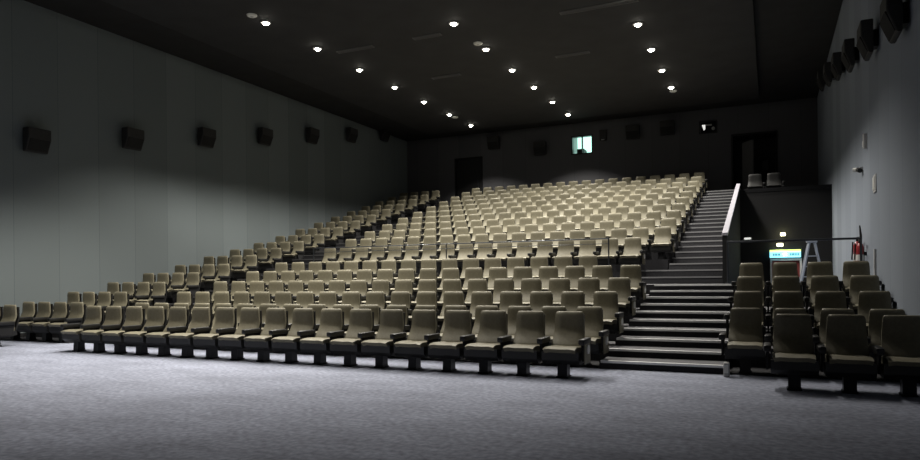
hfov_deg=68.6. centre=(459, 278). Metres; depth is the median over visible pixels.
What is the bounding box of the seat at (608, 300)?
[593,291,623,333]
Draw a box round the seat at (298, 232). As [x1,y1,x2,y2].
[286,229,305,241]
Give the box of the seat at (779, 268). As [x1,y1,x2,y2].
[770,262,805,299]
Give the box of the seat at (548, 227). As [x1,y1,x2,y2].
[543,223,556,239]
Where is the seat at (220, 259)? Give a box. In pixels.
[216,256,228,275]
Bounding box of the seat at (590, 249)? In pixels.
[573,240,598,264]
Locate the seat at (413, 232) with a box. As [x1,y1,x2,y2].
[404,229,421,247]
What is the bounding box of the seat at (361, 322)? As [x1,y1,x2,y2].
[330,309,374,366]
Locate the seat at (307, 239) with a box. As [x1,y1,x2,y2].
[291,235,311,253]
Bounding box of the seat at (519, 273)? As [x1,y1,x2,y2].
[513,267,531,290]
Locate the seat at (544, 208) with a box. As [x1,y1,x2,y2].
[541,204,552,216]
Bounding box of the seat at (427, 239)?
[419,236,437,257]
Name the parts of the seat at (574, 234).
backrest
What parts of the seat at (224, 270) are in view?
backrest, armrest post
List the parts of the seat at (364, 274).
backrest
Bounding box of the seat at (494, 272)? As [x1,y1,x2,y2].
[488,267,506,293]
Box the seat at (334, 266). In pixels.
[315,261,340,279]
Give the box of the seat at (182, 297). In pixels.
[176,292,192,309]
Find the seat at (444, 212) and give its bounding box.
[437,210,449,226]
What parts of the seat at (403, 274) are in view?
backrest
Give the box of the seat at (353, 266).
[334,261,358,279]
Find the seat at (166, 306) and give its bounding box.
[147,303,170,345]
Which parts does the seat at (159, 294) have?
backrest, armrest, armrest post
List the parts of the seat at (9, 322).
armrest, armrest post, backrest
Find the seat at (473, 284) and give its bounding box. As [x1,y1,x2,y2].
[465,279,487,309]
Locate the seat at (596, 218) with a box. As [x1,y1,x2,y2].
[589,214,602,228]
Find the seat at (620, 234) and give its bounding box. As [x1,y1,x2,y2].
[611,228,626,252]
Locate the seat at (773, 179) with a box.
[766,173,784,187]
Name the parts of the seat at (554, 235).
backrest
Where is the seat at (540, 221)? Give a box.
[536,216,548,231]
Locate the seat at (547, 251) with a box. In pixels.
[536,241,555,265]
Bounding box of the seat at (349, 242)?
[337,239,356,259]
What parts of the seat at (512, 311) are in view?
backrest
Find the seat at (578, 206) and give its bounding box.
[573,203,584,214]
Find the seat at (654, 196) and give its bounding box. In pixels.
[646,193,657,204]
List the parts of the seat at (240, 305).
backrest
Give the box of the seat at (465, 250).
[457,244,474,273]
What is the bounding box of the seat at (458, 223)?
[453,221,466,240]
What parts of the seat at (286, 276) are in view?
backrest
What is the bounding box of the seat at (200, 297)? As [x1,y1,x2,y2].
[191,292,211,319]
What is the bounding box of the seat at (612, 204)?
[606,201,617,212]
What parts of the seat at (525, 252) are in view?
backrest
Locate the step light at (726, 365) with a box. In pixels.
[723,362,729,376]
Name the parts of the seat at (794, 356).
armrest, armrest post, backrest, foot plate, armrest, armrest post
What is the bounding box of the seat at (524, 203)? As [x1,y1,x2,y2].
[521,200,531,210]
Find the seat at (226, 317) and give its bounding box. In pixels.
[192,307,236,358]
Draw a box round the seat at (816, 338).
[771,308,819,375]
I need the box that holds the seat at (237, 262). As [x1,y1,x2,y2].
[230,255,243,283]
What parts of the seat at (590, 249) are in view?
backrest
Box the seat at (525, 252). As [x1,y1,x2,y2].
[515,242,534,265]
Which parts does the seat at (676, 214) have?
backrest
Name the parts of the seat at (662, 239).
backrest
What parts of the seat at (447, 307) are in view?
backrest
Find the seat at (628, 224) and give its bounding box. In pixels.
[620,220,634,237]
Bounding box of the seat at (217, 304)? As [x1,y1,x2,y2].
[205,303,233,348]
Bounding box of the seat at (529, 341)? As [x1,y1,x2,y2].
[502,311,549,375]
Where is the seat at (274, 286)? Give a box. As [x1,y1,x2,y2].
[253,281,284,303]
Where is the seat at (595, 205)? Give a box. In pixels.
[589,202,600,213]
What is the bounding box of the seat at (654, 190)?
[651,188,662,198]
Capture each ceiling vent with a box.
[336,45,374,53]
[412,33,441,39]
[431,73,461,79]
[555,51,589,57]
[559,0,638,14]
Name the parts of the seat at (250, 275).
backrest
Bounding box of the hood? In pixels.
[856,167,862,172]
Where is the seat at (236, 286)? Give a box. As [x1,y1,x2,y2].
[230,281,246,305]
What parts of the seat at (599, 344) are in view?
backrest, armrest, panel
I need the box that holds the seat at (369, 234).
[357,231,375,245]
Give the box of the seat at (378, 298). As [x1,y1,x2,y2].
[366,291,385,309]
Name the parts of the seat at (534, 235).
backrest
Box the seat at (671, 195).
[663,192,675,209]
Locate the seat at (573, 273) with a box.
[565,266,584,290]
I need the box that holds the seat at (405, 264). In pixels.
[394,259,417,283]
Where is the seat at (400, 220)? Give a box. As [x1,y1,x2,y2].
[393,218,408,233]
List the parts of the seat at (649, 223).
backrest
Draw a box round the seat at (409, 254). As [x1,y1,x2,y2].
[396,245,419,267]
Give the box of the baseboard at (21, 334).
[0,333,25,338]
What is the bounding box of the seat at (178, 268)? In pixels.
[170,265,186,284]
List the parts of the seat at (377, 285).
backrest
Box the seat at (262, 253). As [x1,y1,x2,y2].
[257,248,268,270]
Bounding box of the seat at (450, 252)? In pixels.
[436,244,455,274]
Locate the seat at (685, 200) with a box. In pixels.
[676,197,692,216]
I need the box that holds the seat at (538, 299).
[530,291,552,310]
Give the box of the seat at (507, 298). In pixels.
[499,291,522,313]
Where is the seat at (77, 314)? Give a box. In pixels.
[48,302,85,341]
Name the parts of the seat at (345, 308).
backrest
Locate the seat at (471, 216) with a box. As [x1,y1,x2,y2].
[467,214,479,230]
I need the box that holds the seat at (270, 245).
[266,242,277,259]
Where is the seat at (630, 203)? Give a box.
[623,200,635,211]
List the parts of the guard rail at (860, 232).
post, handrail, post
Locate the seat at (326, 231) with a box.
[312,228,330,244]
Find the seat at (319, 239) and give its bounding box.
[305,234,324,254]
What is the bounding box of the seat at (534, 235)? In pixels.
[530,232,544,256]
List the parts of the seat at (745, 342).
armrest, armrest post, backrest, armrest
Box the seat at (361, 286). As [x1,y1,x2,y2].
[338,280,367,303]
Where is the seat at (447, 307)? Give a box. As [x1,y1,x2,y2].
[439,305,467,359]
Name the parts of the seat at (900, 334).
backrest, foot plate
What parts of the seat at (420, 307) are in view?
backrest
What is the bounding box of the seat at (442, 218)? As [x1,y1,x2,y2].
[437,215,450,232]
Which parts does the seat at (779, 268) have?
backrest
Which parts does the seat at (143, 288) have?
backrest, armrest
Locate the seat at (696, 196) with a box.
[684,186,699,203]
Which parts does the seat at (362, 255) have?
backrest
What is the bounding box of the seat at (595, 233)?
[590,229,605,253]
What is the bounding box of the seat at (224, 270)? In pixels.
[204,264,230,289]
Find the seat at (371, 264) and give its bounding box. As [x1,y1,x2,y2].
[353,260,377,279]
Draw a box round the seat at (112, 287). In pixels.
[97,282,120,302]
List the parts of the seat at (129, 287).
backrest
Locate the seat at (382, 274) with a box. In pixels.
[368,269,394,290]
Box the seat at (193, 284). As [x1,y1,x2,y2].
[171,272,200,297]
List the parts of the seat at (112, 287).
backrest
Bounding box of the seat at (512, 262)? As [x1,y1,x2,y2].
[507,257,524,278]
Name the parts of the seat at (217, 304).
backrest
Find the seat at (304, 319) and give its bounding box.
[271,308,315,362]
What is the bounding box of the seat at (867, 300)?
[858,291,891,335]
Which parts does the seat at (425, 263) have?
backrest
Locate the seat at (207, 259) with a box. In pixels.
[201,256,215,276]
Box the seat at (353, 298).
[342,291,360,308]
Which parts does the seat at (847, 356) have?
backrest, foot plate, armrest post, armrest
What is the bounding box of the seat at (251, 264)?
[233,255,257,278]
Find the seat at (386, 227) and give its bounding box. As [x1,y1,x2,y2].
[376,224,393,237]
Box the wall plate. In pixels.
[872,174,876,192]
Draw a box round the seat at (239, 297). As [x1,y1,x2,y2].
[233,292,250,309]
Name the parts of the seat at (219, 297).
backrest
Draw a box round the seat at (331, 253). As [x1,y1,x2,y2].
[321,248,336,269]
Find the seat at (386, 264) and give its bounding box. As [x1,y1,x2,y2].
[373,260,397,279]
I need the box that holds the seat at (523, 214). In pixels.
[515,211,526,224]
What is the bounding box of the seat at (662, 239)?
[650,226,674,258]
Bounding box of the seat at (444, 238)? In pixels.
[437,235,453,257]
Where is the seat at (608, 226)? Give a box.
[600,221,613,237]
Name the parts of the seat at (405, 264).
backrest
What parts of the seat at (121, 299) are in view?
backrest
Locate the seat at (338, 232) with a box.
[325,227,343,246]
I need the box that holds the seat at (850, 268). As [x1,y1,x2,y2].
[842,261,881,296]
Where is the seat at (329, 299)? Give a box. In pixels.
[319,292,337,307]
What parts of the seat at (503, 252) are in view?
backrest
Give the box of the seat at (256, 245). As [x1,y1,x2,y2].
[242,243,264,256]
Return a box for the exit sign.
[770,249,800,257]
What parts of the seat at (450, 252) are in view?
backrest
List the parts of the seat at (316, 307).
backrest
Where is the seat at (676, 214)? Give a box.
[667,210,684,232]
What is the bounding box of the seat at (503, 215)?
[499,212,510,226]
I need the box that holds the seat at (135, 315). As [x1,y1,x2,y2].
[101,306,144,353]
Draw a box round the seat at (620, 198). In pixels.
[613,195,624,205]
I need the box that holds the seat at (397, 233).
[388,230,405,247]
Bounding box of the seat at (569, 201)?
[566,198,576,208]
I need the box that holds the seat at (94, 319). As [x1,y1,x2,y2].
[60,306,103,351]
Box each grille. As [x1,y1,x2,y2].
[27,138,49,152]
[126,137,143,149]
[201,136,215,146]
[261,135,272,144]
[309,134,319,142]
[349,133,357,141]
[383,133,389,140]
[487,142,497,148]
[534,147,544,153]
[626,131,638,138]
[661,126,672,133]
[823,72,828,85]
[830,64,837,79]
[841,53,849,70]
[856,36,867,59]
[879,11,894,41]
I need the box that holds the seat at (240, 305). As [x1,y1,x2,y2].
[227,303,255,349]
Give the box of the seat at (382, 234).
[373,231,390,245]
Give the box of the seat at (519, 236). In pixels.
[511,232,525,256]
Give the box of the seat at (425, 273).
[413,268,438,298]
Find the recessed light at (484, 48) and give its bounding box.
[481,47,490,50]
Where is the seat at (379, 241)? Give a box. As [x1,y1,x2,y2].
[369,238,387,259]
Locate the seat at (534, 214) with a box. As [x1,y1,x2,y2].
[531,211,542,223]
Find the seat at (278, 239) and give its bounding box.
[275,236,285,247]
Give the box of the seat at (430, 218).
[422,216,436,234]
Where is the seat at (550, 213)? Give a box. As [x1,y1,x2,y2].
[547,210,558,222]
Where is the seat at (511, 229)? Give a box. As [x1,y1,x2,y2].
[507,225,519,240]
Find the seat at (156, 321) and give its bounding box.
[123,306,166,354]
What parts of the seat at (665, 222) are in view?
backrest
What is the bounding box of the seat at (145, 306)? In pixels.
[124,303,151,344]
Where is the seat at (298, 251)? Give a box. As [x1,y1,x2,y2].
[283,241,304,263]
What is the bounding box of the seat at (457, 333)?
[428,310,474,371]
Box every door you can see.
[455,156,482,200]
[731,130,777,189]
[770,258,801,282]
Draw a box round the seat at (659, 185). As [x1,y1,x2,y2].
[656,183,667,192]
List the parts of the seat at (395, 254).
backrest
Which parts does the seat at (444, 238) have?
backrest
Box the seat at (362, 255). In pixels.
[353,247,368,268]
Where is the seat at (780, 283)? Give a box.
[770,276,809,317]
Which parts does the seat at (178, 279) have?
backrest, armrest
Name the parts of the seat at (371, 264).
backrest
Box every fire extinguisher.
[851,239,858,260]
[854,239,866,260]
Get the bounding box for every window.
[571,134,592,154]
[699,120,717,134]
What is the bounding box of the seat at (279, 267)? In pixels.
[261,262,288,280]
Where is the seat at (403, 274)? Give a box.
[390,269,415,295]
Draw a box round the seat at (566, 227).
[561,222,574,238]
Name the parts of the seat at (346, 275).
backrest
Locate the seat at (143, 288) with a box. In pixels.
[129,282,150,305]
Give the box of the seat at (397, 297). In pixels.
[390,291,412,315]
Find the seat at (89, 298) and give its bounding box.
[69,292,96,313]
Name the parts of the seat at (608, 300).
backrest, armrest, panel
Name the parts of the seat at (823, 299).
backrest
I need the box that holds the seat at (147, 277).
[136,273,155,292]
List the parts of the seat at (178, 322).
backrest, armrest, armrest post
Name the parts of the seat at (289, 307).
backrest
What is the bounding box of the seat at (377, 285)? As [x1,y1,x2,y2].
[361,280,390,304]
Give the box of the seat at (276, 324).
[243,308,287,361]
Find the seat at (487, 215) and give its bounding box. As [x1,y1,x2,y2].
[483,213,494,227]
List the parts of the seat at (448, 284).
backrest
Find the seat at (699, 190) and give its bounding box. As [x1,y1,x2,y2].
[688,181,702,197]
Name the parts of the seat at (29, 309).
armrest, backrest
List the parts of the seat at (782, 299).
backrest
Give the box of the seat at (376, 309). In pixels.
[344,304,380,355]
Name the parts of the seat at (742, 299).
armrest, armrest post, backrest, armrest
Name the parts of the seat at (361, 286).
backrest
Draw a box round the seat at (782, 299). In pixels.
[770,291,813,337]
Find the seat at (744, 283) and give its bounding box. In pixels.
[728,276,770,317]
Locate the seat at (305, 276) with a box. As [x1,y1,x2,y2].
[285,270,314,291]
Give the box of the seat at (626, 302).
[608,277,635,315]
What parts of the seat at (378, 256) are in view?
backrest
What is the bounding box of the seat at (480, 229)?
[471,226,485,244]
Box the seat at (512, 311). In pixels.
[507,306,532,362]
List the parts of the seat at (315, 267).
backrest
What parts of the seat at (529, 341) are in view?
foot plate, backrest, armrest, armrest post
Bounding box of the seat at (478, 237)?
[474,234,488,257]
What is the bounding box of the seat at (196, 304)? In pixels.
[188,303,211,327]
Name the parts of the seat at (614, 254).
backrest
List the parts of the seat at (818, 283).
backrest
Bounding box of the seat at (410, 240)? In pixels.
[402,236,420,258]
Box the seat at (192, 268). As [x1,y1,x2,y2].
[185,265,200,284]
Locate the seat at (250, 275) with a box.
[230,271,260,291]
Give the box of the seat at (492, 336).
[464,310,511,373]
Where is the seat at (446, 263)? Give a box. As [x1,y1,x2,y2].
[437,258,457,286]
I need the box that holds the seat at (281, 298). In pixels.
[275,292,292,307]
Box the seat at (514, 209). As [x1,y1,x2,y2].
[510,206,521,218]
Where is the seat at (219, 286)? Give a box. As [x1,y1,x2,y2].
[212,281,228,306]
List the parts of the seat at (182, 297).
backrest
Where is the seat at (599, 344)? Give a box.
[577,306,608,365]
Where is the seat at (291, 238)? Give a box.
[288,235,298,247]
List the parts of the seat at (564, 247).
backrest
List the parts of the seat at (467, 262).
backrest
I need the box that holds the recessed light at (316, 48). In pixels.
[313,46,321,50]
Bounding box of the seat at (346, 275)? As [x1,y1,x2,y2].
[325,270,352,291]
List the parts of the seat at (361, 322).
backrest, armrest, armrest post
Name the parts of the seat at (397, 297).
backrest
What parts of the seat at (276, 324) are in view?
backrest, armrest, armrest post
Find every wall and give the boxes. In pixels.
[0,0,407,332]
[407,97,817,258]
[722,184,740,283]
[740,188,832,282]
[817,0,919,314]
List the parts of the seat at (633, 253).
backrest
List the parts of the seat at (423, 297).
backrest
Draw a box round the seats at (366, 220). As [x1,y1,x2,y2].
[306,172,707,238]
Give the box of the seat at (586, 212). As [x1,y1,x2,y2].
[581,208,592,221]
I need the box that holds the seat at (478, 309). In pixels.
[472,305,499,360]
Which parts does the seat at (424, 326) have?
backrest, armrest, armrest post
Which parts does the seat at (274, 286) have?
backrest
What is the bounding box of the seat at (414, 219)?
[407,217,422,234]
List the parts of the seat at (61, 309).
armrest, backrest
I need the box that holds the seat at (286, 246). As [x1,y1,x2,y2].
[269,242,290,261]
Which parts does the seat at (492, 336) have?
backrest, armrest, armrest post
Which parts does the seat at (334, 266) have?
backrest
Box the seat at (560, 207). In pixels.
[557,203,568,215]
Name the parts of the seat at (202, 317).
backrest, armrest, armrest post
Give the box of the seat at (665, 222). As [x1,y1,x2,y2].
[661,218,680,241]
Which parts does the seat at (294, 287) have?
backrest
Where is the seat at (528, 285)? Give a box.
[520,278,541,305]
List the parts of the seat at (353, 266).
backrest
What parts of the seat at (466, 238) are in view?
backrest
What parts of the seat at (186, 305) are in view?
backrest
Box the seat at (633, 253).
[619,237,645,264]
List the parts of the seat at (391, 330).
backrest, armrest, armrest post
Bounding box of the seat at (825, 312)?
[817,308,870,377]
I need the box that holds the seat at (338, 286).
[315,280,345,303]
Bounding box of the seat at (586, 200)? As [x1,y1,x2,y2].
[581,197,592,207]
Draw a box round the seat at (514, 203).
[507,201,517,211]
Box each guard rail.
[313,238,609,264]
[727,225,861,282]
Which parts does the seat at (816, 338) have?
backrest, armrest post, armrest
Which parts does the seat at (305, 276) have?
backrest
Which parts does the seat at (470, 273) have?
backrest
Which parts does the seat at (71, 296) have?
backrest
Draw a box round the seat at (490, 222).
[486,219,498,235]
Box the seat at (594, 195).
[589,192,599,201]
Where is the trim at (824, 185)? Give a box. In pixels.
[740,184,831,192]
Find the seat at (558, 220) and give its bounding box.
[554,216,566,230]
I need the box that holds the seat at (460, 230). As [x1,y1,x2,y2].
[454,227,468,247]
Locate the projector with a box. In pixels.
[577,149,586,152]
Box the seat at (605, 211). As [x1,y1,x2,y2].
[598,207,610,220]
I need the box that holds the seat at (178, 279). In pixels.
[165,273,185,303]
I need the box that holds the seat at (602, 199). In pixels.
[597,196,607,206]
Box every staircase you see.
[85,208,438,343]
[599,284,736,373]
[641,190,733,283]
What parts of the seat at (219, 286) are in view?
backrest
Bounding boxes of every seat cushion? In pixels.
[18,322,33,325]
[31,322,49,326]
[48,323,66,326]
[61,329,82,334]
[80,330,103,335]
[101,331,124,335]
[123,331,146,336]
[135,300,153,302]
[145,332,169,337]
[168,333,193,338]
[171,289,188,291]
[192,334,218,339]
[204,279,219,282]
[217,334,244,340]
[243,335,271,341]
[271,336,300,342]
[299,337,329,343]
[330,338,360,345]
[361,339,393,346]
[394,340,427,347]
[428,341,462,349]
[438,316,443,320]
[464,343,500,350]
[503,344,539,352]
[522,302,529,305]
[543,345,581,353]
[553,302,560,305]
[585,302,592,305]
[590,337,600,344]
[597,255,617,258]
[603,319,616,324]
[618,302,629,307]
[620,254,640,258]
[631,287,640,291]
[651,243,671,246]
[727,341,763,349]
[773,353,815,362]
[814,322,819,328]
[825,354,873,365]
[842,287,849,291]
[849,304,857,309]
[881,356,919,366]
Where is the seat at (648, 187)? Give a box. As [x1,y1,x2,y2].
[640,184,651,192]
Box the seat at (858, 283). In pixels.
[849,275,892,314]
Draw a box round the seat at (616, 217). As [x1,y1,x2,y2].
[608,213,621,228]
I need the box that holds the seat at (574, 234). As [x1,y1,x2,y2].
[570,230,584,254]
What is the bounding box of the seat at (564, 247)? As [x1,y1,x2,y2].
[551,240,576,265]
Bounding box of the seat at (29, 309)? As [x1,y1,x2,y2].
[9,302,37,339]
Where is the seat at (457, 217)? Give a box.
[452,215,464,232]
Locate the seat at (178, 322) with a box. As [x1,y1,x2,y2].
[145,307,188,355]
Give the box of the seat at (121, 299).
[104,292,128,320]
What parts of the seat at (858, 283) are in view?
backrest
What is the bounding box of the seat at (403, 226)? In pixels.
[391,223,407,238]
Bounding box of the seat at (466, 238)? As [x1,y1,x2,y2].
[455,234,470,257]
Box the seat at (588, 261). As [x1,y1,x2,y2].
[579,255,597,277]
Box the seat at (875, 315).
[868,309,904,380]
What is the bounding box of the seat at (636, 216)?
[627,212,640,227]
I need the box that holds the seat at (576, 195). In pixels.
[574,193,584,202]
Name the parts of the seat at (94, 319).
armrest, armrest post, armrest, armrest post, backrest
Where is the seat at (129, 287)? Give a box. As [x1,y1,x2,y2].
[113,282,135,302]
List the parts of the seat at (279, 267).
backrest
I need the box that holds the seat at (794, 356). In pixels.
[763,314,826,390]
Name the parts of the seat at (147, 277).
backrest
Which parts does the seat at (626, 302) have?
backrest, armrest, panel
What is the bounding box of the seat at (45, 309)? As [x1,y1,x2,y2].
[17,302,52,340]
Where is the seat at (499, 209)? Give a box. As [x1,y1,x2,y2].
[495,207,506,220]
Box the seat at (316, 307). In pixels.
[288,304,327,352]
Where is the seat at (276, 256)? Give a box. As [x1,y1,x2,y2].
[259,248,282,268]
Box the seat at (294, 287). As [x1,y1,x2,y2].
[272,281,304,303]
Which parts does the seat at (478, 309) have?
backrest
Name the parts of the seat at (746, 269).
backrest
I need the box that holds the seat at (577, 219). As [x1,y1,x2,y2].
[571,215,584,229]
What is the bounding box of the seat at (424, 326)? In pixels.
[394,309,439,369]
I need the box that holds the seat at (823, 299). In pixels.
[812,291,846,335]
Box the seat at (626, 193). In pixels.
[619,190,630,199]
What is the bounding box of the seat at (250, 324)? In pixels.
[217,307,261,359]
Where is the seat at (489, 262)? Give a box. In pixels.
[483,257,501,280]
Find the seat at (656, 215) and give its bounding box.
[647,211,660,227]
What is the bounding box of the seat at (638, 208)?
[634,205,647,218]
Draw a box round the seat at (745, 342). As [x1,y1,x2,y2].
[719,308,771,373]
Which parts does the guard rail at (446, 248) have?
rail, handrail, post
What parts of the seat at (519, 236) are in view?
backrest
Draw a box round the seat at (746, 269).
[731,263,770,299]
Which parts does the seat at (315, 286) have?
backrest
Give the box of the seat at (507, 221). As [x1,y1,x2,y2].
[503,218,514,234]
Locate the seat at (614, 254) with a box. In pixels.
[597,238,621,264]
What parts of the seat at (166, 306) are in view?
backrest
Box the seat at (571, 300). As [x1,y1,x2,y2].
[561,291,584,310]
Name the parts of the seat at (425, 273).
backrest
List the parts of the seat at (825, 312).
backrest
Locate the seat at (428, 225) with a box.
[421,222,437,241]
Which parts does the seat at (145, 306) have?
backrest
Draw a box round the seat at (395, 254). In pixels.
[379,246,402,268]
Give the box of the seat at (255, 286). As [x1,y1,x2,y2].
[249,281,265,303]
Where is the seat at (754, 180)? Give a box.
[747,174,765,188]
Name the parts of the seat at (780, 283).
backrest, armrest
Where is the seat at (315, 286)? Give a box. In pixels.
[293,280,324,303]
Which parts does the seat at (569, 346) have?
foot plate, backrest, armrest post, armrest, panel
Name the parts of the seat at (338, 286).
backrest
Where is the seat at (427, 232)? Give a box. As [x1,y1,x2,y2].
[420,228,437,248]
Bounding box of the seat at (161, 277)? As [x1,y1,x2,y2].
[151,273,170,293]
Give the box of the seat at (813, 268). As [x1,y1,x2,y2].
[804,262,842,297]
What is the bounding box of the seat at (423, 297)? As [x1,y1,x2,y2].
[408,291,438,328]
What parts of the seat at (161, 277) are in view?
backrest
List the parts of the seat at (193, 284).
backrest, armrest, armrest post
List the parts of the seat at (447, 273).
backrest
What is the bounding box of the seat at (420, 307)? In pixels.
[406,305,439,339]
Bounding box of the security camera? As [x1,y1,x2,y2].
[852,167,862,172]
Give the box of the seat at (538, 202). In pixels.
[536,200,546,210]
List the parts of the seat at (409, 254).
backrest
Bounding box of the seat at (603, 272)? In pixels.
[592,265,612,290]
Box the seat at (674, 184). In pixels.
[672,182,683,193]
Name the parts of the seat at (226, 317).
backrest, armrest, armrest post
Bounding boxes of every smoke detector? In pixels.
[246,13,256,17]
[473,41,481,45]
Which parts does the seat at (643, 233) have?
backrest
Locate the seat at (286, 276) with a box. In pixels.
[267,271,295,291]
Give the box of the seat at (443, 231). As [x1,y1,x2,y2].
[437,228,452,248]
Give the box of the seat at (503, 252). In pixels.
[495,242,513,266]
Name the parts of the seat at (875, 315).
backrest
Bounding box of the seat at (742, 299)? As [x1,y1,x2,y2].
[724,291,770,337]
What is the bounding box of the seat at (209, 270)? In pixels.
[199,264,215,291]
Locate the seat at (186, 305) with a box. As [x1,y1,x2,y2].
[170,303,190,346]
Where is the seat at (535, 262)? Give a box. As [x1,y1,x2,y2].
[530,256,547,277]
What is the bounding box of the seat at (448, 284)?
[437,279,461,312]
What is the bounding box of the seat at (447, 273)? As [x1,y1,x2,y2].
[437,268,459,298]
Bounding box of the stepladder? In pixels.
[799,241,820,280]
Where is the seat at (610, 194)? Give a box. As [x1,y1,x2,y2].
[604,191,614,200]
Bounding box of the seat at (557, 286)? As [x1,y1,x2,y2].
[549,278,569,305]
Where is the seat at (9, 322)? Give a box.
[0,305,19,345]
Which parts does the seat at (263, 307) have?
backrest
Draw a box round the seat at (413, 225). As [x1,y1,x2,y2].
[406,223,422,242]
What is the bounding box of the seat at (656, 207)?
[653,204,666,218]
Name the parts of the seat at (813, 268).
backrest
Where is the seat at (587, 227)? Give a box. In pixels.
[580,221,594,238]
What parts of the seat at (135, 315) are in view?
backrest, armrest, armrest post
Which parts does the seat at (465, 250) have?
backrest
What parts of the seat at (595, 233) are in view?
backrest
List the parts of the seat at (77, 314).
armrest, backrest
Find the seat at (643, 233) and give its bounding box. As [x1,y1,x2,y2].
[633,227,652,252]
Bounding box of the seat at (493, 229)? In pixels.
[489,226,502,243]
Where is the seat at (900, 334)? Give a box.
[880,315,919,397]
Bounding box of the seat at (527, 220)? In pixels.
[519,217,531,231]
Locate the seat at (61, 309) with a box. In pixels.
[31,302,68,340]
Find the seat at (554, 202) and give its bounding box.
[550,199,561,209]
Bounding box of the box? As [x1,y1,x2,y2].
[600,129,606,140]
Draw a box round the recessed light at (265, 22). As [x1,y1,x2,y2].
[260,20,270,24]
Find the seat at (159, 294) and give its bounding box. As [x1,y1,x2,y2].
[135,282,166,305]
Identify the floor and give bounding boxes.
[0,208,436,342]
[0,340,919,459]
[126,192,703,367]
[729,307,919,382]
[764,283,849,306]
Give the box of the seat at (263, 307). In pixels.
[250,304,278,350]
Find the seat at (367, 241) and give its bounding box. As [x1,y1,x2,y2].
[353,238,372,259]
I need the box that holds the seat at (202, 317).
[168,307,212,357]
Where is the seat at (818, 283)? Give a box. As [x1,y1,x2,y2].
[808,275,850,314]
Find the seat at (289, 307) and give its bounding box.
[274,304,302,351]
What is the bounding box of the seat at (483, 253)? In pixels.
[476,243,494,271]
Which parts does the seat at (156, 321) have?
backrest, armrest, armrest post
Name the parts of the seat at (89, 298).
backrest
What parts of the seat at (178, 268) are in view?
backrest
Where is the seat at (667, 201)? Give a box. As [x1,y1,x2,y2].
[658,198,671,210]
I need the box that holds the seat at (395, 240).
[385,237,404,258]
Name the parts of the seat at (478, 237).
backrest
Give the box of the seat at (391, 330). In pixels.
[361,309,406,367]
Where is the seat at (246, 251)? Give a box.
[243,249,254,267]
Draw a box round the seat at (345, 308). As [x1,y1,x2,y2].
[315,304,353,354]
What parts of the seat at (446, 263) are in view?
backrest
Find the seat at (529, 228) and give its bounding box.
[525,224,537,240]
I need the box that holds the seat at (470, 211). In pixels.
[465,209,477,224]
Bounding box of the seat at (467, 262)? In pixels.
[460,258,479,286]
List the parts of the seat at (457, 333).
backrest, armrest, armrest post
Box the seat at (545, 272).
[539,266,557,290]
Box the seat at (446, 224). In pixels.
[437,221,451,240]
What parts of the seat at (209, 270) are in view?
backrest, armrest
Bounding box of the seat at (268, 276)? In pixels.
[263,271,277,291]
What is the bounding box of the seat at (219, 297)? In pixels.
[212,292,230,318]
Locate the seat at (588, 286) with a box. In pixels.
[578,278,599,305]
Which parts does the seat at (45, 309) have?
armrest, backrest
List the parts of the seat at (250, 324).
backrest, armrest, armrest post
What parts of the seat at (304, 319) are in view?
backrest, armrest, armrest post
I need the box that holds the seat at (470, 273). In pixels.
[462,267,482,298]
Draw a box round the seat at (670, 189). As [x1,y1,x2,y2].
[667,187,679,197]
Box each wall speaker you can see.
[23,127,50,154]
[122,127,144,150]
[198,127,215,147]
[257,127,272,145]
[306,127,319,143]
[346,127,357,142]
[380,130,389,141]
[487,136,499,149]
[533,141,546,154]
[626,124,639,139]
[660,120,673,134]
[817,69,825,90]
[823,62,834,86]
[830,52,845,80]
[841,38,858,72]
[856,18,878,60]
[879,0,908,43]
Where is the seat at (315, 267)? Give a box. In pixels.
[296,262,322,280]
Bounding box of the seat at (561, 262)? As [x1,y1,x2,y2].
[554,256,571,277]
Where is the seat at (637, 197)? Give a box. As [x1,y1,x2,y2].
[629,194,640,204]
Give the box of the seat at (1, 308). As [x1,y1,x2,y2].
[0,307,2,320]
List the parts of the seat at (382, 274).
backrest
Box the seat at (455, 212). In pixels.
[451,209,463,226]
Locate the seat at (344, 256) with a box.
[338,248,352,269]
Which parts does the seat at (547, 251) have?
backrest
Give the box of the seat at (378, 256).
[362,247,385,268]
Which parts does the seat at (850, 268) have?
backrest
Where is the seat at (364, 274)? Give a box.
[346,269,372,290]
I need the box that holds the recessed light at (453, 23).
[449,21,458,25]
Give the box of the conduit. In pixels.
[874,249,876,274]
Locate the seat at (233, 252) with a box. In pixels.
[229,249,240,265]
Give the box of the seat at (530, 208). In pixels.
[526,205,536,216]
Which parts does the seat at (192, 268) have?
backrest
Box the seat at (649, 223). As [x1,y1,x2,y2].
[640,219,654,244]
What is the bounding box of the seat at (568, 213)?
[564,209,575,222]
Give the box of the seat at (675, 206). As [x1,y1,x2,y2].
[672,203,688,224]
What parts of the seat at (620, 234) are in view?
backrest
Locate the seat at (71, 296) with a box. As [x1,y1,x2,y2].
[53,292,81,312]
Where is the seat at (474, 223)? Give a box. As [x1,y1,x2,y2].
[469,220,482,238]
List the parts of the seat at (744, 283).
armrest, backrest, armrest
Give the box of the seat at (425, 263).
[415,259,437,286]
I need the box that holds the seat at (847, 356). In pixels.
[823,314,884,393]
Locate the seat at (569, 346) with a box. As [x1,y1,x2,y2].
[542,311,590,377]
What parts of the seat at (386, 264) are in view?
backrest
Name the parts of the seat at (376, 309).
backrest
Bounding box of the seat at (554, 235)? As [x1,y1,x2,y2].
[550,231,564,255]
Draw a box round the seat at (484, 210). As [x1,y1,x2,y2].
[480,208,491,220]
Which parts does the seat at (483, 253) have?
backrest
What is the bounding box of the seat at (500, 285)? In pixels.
[493,279,513,308]
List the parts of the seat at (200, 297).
backrest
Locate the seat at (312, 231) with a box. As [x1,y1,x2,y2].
[299,228,317,240]

